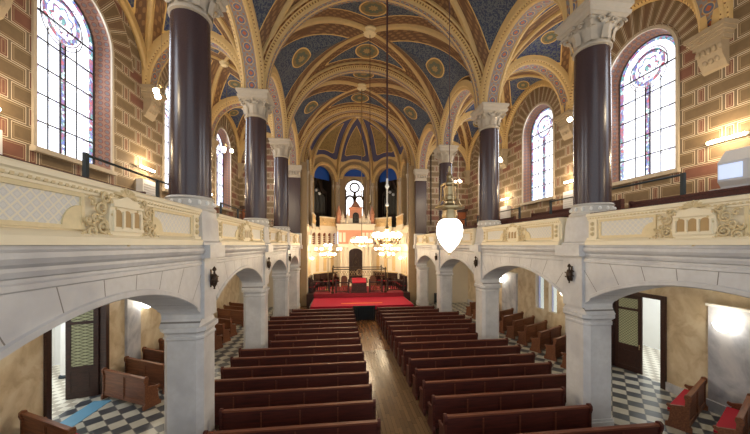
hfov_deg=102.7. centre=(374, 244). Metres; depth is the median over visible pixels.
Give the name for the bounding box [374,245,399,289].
candelabrum
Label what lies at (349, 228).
torah ark
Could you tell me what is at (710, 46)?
corbel
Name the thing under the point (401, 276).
stall
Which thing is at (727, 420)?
seat cushion
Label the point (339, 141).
ceiling
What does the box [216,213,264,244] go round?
parapet
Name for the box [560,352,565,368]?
pew
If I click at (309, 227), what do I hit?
wall
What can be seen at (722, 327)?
wall sconce
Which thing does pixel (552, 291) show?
window
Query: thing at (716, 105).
wall
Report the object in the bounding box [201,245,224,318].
pilaster strip
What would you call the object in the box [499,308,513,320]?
pew
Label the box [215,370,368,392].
pew
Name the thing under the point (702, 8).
arch
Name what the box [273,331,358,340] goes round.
pew
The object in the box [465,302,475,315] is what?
pew
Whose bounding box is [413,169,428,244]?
pilaster
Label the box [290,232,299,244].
parapet
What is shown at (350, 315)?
pew
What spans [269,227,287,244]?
parapet
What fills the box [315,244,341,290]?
candelabrum
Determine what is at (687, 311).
wall
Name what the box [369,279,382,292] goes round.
railing
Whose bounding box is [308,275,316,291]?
stall
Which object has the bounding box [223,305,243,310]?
pew
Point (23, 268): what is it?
trim
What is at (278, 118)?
arch
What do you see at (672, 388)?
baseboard
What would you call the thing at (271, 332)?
pew
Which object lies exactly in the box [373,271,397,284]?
stall
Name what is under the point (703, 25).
arch
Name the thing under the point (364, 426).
pew
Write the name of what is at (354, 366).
pew
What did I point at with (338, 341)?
pew
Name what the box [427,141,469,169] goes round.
arch
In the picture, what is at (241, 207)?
door
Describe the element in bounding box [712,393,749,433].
pew
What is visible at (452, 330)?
pew
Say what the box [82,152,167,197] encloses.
handrail
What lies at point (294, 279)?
stone pier
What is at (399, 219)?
balustrade
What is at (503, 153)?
corbel
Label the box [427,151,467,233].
wall
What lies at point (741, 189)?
bench
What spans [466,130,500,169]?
arch
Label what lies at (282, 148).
column
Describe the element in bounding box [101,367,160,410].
pew
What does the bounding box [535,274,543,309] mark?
window
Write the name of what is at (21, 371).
wall
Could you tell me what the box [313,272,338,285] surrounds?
stall
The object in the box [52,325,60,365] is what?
wall
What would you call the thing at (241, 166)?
corbel
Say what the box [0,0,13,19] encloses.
corbel
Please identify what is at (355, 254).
door
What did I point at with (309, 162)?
wall
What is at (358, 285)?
desk
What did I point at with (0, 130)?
upper cabinet
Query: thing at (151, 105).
corbel
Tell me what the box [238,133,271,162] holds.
arch
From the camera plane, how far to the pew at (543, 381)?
9.66 m
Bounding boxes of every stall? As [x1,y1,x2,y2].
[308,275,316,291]
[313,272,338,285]
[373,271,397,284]
[395,274,406,289]
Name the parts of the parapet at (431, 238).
cornice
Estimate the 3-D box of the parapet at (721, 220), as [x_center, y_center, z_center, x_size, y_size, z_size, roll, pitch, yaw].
[6.428,-0.407,5.907,0.480,0.985,5.100,0,0,-7]
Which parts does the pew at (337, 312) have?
backrest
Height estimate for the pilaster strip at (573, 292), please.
1.800 m
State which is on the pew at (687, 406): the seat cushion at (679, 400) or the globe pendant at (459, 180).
the seat cushion at (679, 400)
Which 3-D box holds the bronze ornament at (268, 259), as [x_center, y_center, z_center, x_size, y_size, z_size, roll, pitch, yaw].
[-4.864,0.841,13.770,0.180,0.594,0.280,0,0,-7]
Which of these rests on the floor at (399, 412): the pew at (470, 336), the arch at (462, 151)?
the pew at (470, 336)
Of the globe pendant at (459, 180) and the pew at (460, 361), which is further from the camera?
the globe pendant at (459, 180)
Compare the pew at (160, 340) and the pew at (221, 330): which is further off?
the pew at (221, 330)
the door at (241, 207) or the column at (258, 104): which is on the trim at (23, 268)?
the column at (258, 104)
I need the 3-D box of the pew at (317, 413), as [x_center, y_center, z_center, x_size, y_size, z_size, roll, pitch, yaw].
[-2.026,4.770,8.214,4.070,1.060,0.560,0,0,-7]
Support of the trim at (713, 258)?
attached to the wall at (604, 284)
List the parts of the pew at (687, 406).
panel, panel, backrest frame, backrest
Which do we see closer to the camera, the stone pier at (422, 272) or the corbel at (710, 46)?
the corbel at (710, 46)
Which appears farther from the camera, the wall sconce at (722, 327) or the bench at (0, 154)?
the wall sconce at (722, 327)
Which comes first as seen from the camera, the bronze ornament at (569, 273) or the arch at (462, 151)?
the bronze ornament at (569, 273)
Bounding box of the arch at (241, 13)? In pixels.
[226,0,264,88]
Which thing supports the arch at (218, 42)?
on the column at (258, 104)
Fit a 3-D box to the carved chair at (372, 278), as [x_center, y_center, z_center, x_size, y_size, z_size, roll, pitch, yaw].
[-0.231,3.455,27.562,0.600,1.450,0.530,0,0,-7]
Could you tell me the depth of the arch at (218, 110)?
19.09 m
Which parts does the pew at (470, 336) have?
panel, backrest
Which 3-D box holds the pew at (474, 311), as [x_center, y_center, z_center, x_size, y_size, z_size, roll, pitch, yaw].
[8.038,4.770,22.027,2.170,1.060,0.560,0,0,-34]
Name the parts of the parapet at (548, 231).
panel frame, lattice panel, cornice, lattice panel, panel frame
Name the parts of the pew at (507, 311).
backrest, backrest frame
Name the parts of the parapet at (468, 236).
lattice panel, cornice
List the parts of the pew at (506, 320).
panel, backrest, backrest frame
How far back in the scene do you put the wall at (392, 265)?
31.87 m
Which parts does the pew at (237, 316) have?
backrest, panel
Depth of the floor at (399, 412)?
10.29 m
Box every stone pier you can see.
[160,318,217,433]
[242,287,269,348]
[272,274,289,316]
[289,268,300,308]
[416,267,428,305]
[436,273,453,311]
[474,284,500,339]
[563,308,614,426]
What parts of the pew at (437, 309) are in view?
backrest, backrest frame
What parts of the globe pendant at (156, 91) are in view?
lit globe, lit globe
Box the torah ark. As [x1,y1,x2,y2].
[336,199,375,286]
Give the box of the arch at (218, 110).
[211,96,270,136]
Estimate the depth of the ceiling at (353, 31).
16.97 m
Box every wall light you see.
[137,165,154,172]
[706,131,749,144]
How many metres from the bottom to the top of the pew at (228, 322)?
1.060 m
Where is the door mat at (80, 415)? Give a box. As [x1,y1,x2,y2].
[60,400,110,426]
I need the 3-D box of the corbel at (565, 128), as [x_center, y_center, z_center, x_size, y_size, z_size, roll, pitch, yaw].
[9.855,-6.155,15.577,0.500,1.250,1.080,0,0,-7]
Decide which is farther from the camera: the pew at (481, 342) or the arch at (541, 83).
the arch at (541, 83)
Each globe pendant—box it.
[153,0,168,99]
[222,66,233,152]
[454,127,461,182]
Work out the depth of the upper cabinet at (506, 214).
21.06 m
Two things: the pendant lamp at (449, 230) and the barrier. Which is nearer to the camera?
the pendant lamp at (449, 230)
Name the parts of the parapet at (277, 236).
lattice panel, cornice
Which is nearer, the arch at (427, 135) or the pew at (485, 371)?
the pew at (485, 371)
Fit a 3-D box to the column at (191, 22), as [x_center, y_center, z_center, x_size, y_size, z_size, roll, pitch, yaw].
[-4.684,-3.400,7.626,1.360,6.800,1.360,0,0,-7]
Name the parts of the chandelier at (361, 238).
stem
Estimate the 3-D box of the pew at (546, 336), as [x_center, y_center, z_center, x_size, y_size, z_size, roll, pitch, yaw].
[8.842,4.770,15.477,2.170,1.060,0.560,0,0,-34]
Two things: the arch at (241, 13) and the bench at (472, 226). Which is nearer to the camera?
the arch at (241, 13)
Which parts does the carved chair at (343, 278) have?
backrest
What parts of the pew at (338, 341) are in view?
backrest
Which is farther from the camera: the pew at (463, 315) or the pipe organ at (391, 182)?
the pipe organ at (391, 182)
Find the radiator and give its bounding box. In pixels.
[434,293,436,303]
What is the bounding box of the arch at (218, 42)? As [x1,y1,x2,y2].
[142,31,240,87]
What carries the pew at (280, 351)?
on the floor at (399, 412)
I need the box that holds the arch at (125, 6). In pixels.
[118,0,147,78]
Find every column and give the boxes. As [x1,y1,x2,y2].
[58,323,64,378]
[164,0,228,244]
[235,87,274,244]
[268,138,292,244]
[433,145,458,244]
[470,102,509,244]
[554,0,634,244]
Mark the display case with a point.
(733, 168)
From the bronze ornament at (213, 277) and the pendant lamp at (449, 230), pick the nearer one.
the pendant lamp at (449, 230)
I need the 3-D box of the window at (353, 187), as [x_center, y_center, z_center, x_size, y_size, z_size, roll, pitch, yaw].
[-2.290,-4.700,33.669,2.600,5.600,0.140,0,0,-7]
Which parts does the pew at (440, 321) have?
panel, backrest, backrest frame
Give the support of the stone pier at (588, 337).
on the floor at (399, 412)
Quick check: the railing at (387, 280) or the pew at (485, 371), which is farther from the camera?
the railing at (387, 280)
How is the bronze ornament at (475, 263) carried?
attached to the pilaster strip at (477, 250)
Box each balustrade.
[312,212,315,229]
[319,216,335,230]
[375,217,391,230]
[396,213,403,230]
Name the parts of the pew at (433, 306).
backrest frame, backrest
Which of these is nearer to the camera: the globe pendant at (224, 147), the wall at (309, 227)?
the globe pendant at (224, 147)
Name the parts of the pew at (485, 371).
panel, backrest, panel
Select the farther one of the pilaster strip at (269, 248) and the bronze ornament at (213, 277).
the pilaster strip at (269, 248)
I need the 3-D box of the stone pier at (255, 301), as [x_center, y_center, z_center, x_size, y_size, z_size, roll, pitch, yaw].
[-5.430,3.640,13.700,1.044,3.320,1.044,0,0,-7]
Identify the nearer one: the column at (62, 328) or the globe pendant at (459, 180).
the column at (62, 328)
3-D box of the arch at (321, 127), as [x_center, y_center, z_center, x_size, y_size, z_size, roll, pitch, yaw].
[-1.489,-9.673,27.141,10.092,4.946,0.644,0,0,-7]
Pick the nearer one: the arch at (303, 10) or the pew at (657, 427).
the pew at (657, 427)
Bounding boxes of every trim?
[0,245,300,295]
[416,245,749,273]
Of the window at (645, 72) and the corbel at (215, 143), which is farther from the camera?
the corbel at (215, 143)
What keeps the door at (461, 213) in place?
in the wall at (433, 166)
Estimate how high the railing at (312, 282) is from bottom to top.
1.200 m
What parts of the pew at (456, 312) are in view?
backrest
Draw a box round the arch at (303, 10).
[262,0,483,107]
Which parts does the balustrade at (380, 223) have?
pierced panel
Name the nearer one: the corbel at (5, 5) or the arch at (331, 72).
the corbel at (5, 5)
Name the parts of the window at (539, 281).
glass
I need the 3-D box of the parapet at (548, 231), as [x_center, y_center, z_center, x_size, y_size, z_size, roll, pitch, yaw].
[5.682,-0.407,11.982,0.480,0.985,5.100,0,0,-7]
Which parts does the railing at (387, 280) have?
rail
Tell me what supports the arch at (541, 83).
attached to the wall at (716, 105)
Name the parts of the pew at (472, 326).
panel, backrest, backrest frame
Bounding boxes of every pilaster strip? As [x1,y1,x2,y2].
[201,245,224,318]
[263,245,272,284]
[287,245,292,272]
[299,245,302,265]
[413,245,416,264]
[433,245,439,270]
[470,245,481,281]
[555,245,584,307]
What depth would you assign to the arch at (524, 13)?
13.06 m
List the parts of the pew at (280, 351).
backrest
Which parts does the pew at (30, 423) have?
panel, backrest, backrest frame, panel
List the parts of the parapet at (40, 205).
lattice panel, panel frame, cornice, panel frame, lattice panel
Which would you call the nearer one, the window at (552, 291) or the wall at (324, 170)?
the window at (552, 291)
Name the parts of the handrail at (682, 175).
post, rail, post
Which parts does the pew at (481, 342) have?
panel, backrest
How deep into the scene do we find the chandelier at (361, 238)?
23.46 m
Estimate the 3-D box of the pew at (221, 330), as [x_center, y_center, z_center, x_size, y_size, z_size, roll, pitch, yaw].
[-9.112,4.770,16.748,2.170,1.060,0.560,0,0,20]
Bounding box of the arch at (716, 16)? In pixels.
[711,0,730,24]
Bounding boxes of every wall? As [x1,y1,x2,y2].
[0,0,238,217]
[0,274,238,433]
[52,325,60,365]
[239,138,273,226]
[239,269,272,306]
[299,162,416,305]
[306,150,312,225]
[307,224,311,292]
[311,227,337,279]
[312,157,337,227]
[338,162,371,217]
[338,247,371,281]
[371,159,399,223]
[372,227,400,278]
[399,151,408,225]
[400,225,408,290]
[416,251,749,314]
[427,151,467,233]
[427,258,467,302]
[468,0,749,225]
[468,267,749,397]
[643,297,659,349]
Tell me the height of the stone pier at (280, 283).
3.320 m
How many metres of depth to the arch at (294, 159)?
24.92 m
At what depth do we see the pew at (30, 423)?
7.42 m
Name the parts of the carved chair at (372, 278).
backrest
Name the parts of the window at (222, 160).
glass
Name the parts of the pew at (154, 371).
panel, backrest, panel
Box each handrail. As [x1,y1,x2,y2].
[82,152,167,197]
[220,202,244,218]
[477,207,520,222]
[549,172,685,213]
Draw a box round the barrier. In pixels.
[353,305,374,319]
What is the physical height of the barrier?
0.990 m
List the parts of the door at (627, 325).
lattice glass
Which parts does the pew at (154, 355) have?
backrest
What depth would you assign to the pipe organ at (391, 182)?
32.87 m
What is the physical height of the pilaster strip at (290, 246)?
1.800 m
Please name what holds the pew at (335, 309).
on the floor at (399, 412)
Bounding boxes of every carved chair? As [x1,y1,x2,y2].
[341,275,346,290]
[370,276,375,289]
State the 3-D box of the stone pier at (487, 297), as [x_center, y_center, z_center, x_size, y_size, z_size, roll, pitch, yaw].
[5.637,3.640,15.059,1.044,3.320,1.044,0,0,-7]
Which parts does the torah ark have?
cornice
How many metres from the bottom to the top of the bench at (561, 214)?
1.220 m
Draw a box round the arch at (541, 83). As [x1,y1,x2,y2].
[501,80,563,148]
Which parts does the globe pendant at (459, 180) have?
stem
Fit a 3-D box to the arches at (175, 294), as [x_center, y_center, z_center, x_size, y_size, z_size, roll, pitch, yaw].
[-5.465,1.140,13.696,0.930,1.680,24.480,0,0,-7]
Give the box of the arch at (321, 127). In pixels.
[301,112,413,165]
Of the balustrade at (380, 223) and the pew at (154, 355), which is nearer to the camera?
the pew at (154, 355)
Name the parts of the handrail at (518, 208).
post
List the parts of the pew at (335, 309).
backrest, backrest frame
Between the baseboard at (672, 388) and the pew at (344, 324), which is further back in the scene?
the pew at (344, 324)
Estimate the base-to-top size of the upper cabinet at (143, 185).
1.150 m
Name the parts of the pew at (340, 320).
backrest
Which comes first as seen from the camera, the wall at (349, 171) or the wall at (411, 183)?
the wall at (411, 183)
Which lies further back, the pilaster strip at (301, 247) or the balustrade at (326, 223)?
the balustrade at (326, 223)
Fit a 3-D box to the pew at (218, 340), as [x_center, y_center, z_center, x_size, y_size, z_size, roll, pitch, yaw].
[-8.978,4.770,15.656,2.170,1.060,0.560,0,0,20]
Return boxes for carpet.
[310,296,413,308]
[314,286,403,297]
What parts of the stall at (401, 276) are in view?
panel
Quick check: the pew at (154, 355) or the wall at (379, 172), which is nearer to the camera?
the pew at (154, 355)
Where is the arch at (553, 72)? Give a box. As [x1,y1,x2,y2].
[502,55,572,111]
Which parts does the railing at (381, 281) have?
rail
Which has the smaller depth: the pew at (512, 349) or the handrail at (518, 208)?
the pew at (512, 349)
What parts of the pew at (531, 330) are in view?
panel, backrest frame, backrest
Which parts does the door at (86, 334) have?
lattice glass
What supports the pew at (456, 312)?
on the floor at (399, 412)
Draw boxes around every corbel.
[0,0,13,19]
[140,84,166,121]
[212,136,219,156]
[237,163,244,178]
[463,170,470,184]
[499,149,508,168]
[553,110,572,140]
[683,17,738,75]
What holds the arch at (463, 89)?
on the column at (488, 116)
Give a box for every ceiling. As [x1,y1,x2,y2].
[126,0,573,153]
[307,117,407,179]
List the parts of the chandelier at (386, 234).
stem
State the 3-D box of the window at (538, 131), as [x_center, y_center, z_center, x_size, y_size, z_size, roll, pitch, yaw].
[9.957,-5.510,18.119,0.602,5.900,3.040,0,0,-7]
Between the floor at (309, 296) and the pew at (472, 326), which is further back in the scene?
the floor at (309, 296)
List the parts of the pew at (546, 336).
panel, backrest, backrest frame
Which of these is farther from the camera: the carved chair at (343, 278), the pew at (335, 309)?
the carved chair at (343, 278)
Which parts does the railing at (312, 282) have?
rail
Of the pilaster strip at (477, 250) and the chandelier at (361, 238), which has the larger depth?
the chandelier at (361, 238)
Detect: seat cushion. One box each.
[667,389,689,409]
[713,407,738,432]
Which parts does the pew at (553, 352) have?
panel, backrest, backrest frame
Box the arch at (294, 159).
[288,119,299,164]
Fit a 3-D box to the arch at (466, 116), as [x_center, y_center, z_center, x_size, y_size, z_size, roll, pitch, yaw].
[7.253,-8.180,21.424,4.759,2.800,0.820,0,0,-7]
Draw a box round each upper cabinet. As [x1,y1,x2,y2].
[0,130,1,154]
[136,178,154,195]
[500,205,510,218]
[563,190,572,208]
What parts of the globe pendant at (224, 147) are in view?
stem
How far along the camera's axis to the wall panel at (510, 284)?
20.75 m
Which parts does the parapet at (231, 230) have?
panel frame, lattice panel, cornice, panel frame, lattice panel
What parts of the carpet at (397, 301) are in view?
floor strip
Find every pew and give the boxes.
[18,410,93,433]
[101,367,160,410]
[124,356,163,393]
[142,347,163,363]
[158,338,163,350]
[203,418,380,433]
[215,323,230,343]
[215,329,222,349]
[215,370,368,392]
[215,383,371,424]
[217,308,243,326]
[218,318,236,336]
[219,398,375,430]
[220,360,365,378]
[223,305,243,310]
[229,302,243,306]
[230,351,363,366]
[238,343,361,356]
[268,317,355,324]
[268,321,356,329]
[268,326,357,346]
[269,337,360,347]
[270,314,354,320]
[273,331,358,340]
[289,310,353,315]
[292,307,352,312]
[376,305,434,322]
[378,308,438,325]
[380,311,458,329]
[382,314,464,334]
[384,318,471,339]
[387,323,475,344]
[390,327,469,351]
[393,332,477,358]
[397,338,507,366]
[401,344,520,375]
[406,352,534,386]
[412,361,551,399]
[419,373,565,415]
[427,387,565,433]
[438,403,592,433]
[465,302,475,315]
[472,309,475,318]
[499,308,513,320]
[499,311,523,333]
[505,315,534,338]
[517,320,547,345]
[518,421,663,433]
[530,325,561,352]
[544,335,565,361]
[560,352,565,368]
[665,376,707,433]
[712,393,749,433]
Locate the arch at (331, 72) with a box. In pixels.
[286,61,440,146]
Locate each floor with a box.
[52,302,720,433]
[306,284,409,306]
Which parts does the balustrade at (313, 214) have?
pierced panel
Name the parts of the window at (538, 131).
glass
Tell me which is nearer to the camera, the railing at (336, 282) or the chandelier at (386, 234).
the chandelier at (386, 234)
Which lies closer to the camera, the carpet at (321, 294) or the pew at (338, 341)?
the pew at (338, 341)
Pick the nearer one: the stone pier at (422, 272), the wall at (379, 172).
the stone pier at (422, 272)
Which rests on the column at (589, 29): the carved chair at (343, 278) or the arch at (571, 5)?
the arch at (571, 5)
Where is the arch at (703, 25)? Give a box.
[565,0,707,110]
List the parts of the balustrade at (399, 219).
pierced panel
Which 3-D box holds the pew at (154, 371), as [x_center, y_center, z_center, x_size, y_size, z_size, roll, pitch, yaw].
[-8.441,4.770,11.289,2.170,1.060,0.560,0,0,20]
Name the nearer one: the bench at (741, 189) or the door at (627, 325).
the bench at (741, 189)
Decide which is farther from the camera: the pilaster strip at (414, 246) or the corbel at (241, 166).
the pilaster strip at (414, 246)
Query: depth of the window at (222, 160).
22.62 m
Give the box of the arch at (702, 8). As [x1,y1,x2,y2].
[691,0,732,31]
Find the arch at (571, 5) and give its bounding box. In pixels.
[566,0,578,16]
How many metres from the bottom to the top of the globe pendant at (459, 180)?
5.100 m
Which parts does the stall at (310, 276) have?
panel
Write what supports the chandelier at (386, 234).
hanging from the ceiling at (353, 31)
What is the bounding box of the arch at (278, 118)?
[268,66,287,138]
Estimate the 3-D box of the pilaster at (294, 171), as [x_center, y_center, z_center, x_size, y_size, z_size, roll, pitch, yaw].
[-6.891,-3.390,25.596,1.280,6.780,0.490,0,0,-7]
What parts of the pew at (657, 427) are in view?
backrest, panel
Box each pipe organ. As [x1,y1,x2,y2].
[314,178,326,226]
[382,180,396,226]
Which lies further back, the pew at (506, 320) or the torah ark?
the torah ark
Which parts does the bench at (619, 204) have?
panel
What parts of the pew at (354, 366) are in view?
panel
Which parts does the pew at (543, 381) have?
panel, backrest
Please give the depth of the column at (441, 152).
20.67 m
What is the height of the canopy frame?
2.300 m
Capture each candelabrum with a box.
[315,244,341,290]
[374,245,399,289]
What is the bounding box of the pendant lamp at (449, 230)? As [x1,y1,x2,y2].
[435,0,464,254]
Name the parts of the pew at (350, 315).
backrest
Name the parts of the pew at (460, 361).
panel, backrest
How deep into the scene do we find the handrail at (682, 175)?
7.94 m
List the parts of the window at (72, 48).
glass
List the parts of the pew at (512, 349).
panel, backrest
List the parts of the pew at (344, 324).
backrest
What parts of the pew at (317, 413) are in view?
panel, backrest, panel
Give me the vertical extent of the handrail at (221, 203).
1.820 m
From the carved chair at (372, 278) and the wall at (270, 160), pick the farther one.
the carved chair at (372, 278)
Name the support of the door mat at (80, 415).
on the floor at (399, 412)
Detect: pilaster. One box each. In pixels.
[288,165,301,244]
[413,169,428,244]
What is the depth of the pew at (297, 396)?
8.90 m
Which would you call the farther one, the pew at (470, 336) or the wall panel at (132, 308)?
the pew at (470, 336)
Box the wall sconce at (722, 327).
[712,322,735,332]
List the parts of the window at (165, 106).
glass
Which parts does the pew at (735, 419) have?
panel, panel, backrest frame, backrest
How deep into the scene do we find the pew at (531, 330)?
16.11 m
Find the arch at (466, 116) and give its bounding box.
[454,111,507,148]
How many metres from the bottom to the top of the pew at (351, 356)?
1.060 m
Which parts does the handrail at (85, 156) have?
post, rail, post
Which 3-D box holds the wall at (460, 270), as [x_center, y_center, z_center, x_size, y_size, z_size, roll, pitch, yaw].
[6.403,2.650,27.485,4.650,5.300,0.001,0,0,-7]
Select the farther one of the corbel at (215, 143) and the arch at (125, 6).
the corbel at (215, 143)
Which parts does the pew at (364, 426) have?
backrest, panel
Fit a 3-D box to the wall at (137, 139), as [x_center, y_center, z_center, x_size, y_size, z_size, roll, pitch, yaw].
[-9.573,-5.450,10.109,0.001,10.900,30.600,0,0,-7]
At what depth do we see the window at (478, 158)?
25.56 m
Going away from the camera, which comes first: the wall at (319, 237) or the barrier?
the barrier
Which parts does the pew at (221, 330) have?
backrest, panel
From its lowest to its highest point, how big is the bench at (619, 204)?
1.550 m
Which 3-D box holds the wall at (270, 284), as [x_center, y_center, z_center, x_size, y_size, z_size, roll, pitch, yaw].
[-9.229,2.650,25.566,4.650,5.300,0.001,0,0,-7]
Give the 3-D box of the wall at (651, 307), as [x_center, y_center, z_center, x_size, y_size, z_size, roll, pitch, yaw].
[12.490,3.100,13.397,4.200,4.400,6.450,0,0,-7]
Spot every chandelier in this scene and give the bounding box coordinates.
[351,89,371,246]
[372,0,401,245]
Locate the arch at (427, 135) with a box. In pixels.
[416,124,435,168]
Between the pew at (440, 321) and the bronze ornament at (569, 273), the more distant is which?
the pew at (440, 321)
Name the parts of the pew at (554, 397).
panel, backrest, panel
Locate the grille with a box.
[144,183,154,194]
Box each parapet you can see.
[0,155,203,246]
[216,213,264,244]
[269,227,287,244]
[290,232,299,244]
[416,232,436,244]
[439,228,476,244]
[481,216,568,245]
[585,193,749,245]
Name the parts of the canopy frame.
post, post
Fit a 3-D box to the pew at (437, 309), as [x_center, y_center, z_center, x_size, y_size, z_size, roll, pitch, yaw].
[2.237,4.770,20.102,4.070,1.060,0.560,0,0,-7]
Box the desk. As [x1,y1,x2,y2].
[350,278,367,292]
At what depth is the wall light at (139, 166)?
12.67 m
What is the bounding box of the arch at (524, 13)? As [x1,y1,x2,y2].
[480,0,566,103]
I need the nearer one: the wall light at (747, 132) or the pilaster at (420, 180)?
the wall light at (747, 132)
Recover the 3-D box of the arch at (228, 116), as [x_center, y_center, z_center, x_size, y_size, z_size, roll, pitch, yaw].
[-10.995,-8.290,22.266,0.260,3.020,6.040,0,0,-7]
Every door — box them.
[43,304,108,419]
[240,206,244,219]
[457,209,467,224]
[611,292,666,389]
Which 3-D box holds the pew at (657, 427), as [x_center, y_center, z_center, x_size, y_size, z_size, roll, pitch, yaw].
[4.337,4.770,7.101,5.070,1.060,0.560,0,0,-7]
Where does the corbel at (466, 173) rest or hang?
attached to the wall at (716, 105)
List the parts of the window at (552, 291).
glass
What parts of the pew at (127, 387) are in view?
panel, backrest frame, backrest, panel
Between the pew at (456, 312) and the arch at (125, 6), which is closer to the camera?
the arch at (125, 6)
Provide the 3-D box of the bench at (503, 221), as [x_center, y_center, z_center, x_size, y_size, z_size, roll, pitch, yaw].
[7.348,-0.760,18.352,0.460,1.550,4.660,0,0,-7]
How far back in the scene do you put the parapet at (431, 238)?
23.53 m
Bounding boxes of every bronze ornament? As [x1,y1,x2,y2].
[210,266,218,288]
[267,257,270,268]
[473,256,477,267]
[565,264,573,282]
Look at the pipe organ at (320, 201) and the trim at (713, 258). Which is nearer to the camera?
the trim at (713, 258)
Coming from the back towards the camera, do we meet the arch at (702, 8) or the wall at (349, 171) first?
the wall at (349, 171)
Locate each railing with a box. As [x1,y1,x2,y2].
[311,279,329,292]
[335,279,348,292]
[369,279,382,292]
[386,278,403,290]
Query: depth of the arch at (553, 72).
15.18 m
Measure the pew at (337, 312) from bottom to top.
1.060 m
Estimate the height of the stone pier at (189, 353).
3.320 m
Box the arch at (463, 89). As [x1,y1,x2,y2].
[439,80,475,144]
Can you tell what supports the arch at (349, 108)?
attached to the wall
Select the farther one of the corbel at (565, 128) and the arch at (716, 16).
the corbel at (565, 128)
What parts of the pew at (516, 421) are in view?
panel, backrest, panel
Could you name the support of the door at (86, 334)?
in the wall at (55, 331)
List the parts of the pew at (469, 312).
panel, backrest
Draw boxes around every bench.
[0,154,145,193]
[463,225,477,228]
[474,216,515,224]
[506,211,570,223]
[531,199,624,216]
[628,185,749,207]
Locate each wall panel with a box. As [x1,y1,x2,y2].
[124,299,140,372]
[502,272,517,313]
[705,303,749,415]
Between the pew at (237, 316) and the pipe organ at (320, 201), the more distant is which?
the pipe organ at (320, 201)
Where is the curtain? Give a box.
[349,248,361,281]
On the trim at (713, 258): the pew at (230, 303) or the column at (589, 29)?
the column at (589, 29)
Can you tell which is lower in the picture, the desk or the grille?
the desk
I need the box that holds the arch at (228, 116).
[224,113,240,157]
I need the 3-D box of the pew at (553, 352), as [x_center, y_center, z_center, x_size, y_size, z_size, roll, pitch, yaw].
[8.970,4.770,14.434,2.170,1.060,0.560,0,0,-34]
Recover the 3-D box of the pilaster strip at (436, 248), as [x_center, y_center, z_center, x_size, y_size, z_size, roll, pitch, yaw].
[4.315,0.900,21.063,0.260,1.800,0.940,0,0,-7]
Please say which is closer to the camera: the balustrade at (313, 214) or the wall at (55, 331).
the wall at (55, 331)
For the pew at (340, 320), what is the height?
1.060 m
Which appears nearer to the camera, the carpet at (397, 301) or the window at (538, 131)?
the window at (538, 131)
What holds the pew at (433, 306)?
on the floor at (399, 412)
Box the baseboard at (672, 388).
[665,382,683,394]
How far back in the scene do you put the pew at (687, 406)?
8.77 m
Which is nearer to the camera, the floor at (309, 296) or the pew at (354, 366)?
the pew at (354, 366)
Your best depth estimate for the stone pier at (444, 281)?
20.70 m
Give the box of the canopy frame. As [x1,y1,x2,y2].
[331,265,386,293]
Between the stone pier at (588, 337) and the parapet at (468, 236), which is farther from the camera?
the parapet at (468, 236)
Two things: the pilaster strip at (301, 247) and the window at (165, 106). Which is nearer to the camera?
the window at (165, 106)
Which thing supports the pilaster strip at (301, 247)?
attached to the arches at (175, 294)
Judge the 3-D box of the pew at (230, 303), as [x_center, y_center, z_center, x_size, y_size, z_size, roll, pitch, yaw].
[-9.788,4.770,22.257,2.170,1.060,0.560,0,0,20]
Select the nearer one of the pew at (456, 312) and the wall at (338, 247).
the pew at (456, 312)
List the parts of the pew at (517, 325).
panel, backrest, backrest frame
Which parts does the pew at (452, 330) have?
panel, backrest, backrest frame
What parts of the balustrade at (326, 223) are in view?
pierced panel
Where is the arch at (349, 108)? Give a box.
[299,104,417,168]
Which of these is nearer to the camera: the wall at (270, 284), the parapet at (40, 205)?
the parapet at (40, 205)
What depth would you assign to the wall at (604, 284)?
8.19 m
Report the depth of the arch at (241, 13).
12.46 m
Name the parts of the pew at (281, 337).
backrest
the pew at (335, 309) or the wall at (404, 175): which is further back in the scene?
the wall at (404, 175)
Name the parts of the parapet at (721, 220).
lattice panel, panel frame, cornice, panel frame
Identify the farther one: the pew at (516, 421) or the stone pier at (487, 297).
the stone pier at (487, 297)
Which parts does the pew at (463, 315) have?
panel, backrest, backrest frame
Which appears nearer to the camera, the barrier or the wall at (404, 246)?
the barrier
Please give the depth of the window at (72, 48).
9.92 m
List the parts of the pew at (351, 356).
backrest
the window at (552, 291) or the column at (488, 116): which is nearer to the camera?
the column at (488, 116)
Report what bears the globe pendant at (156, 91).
hanging from the ceiling at (353, 31)
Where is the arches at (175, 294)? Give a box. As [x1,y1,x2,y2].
[0,251,298,359]
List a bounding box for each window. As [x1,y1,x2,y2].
[30,0,117,175]
[162,80,168,192]
[215,127,232,211]
[345,179,363,217]
[477,158,478,214]
[520,102,555,205]
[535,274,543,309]
[549,283,556,313]
[611,25,680,186]
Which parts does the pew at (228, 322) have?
backrest, panel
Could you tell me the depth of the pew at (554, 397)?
8.68 m
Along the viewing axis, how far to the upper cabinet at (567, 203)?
15.35 m
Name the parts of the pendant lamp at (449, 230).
lamp shade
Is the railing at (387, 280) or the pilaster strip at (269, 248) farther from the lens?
the railing at (387, 280)
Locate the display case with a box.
[709,146,749,190]

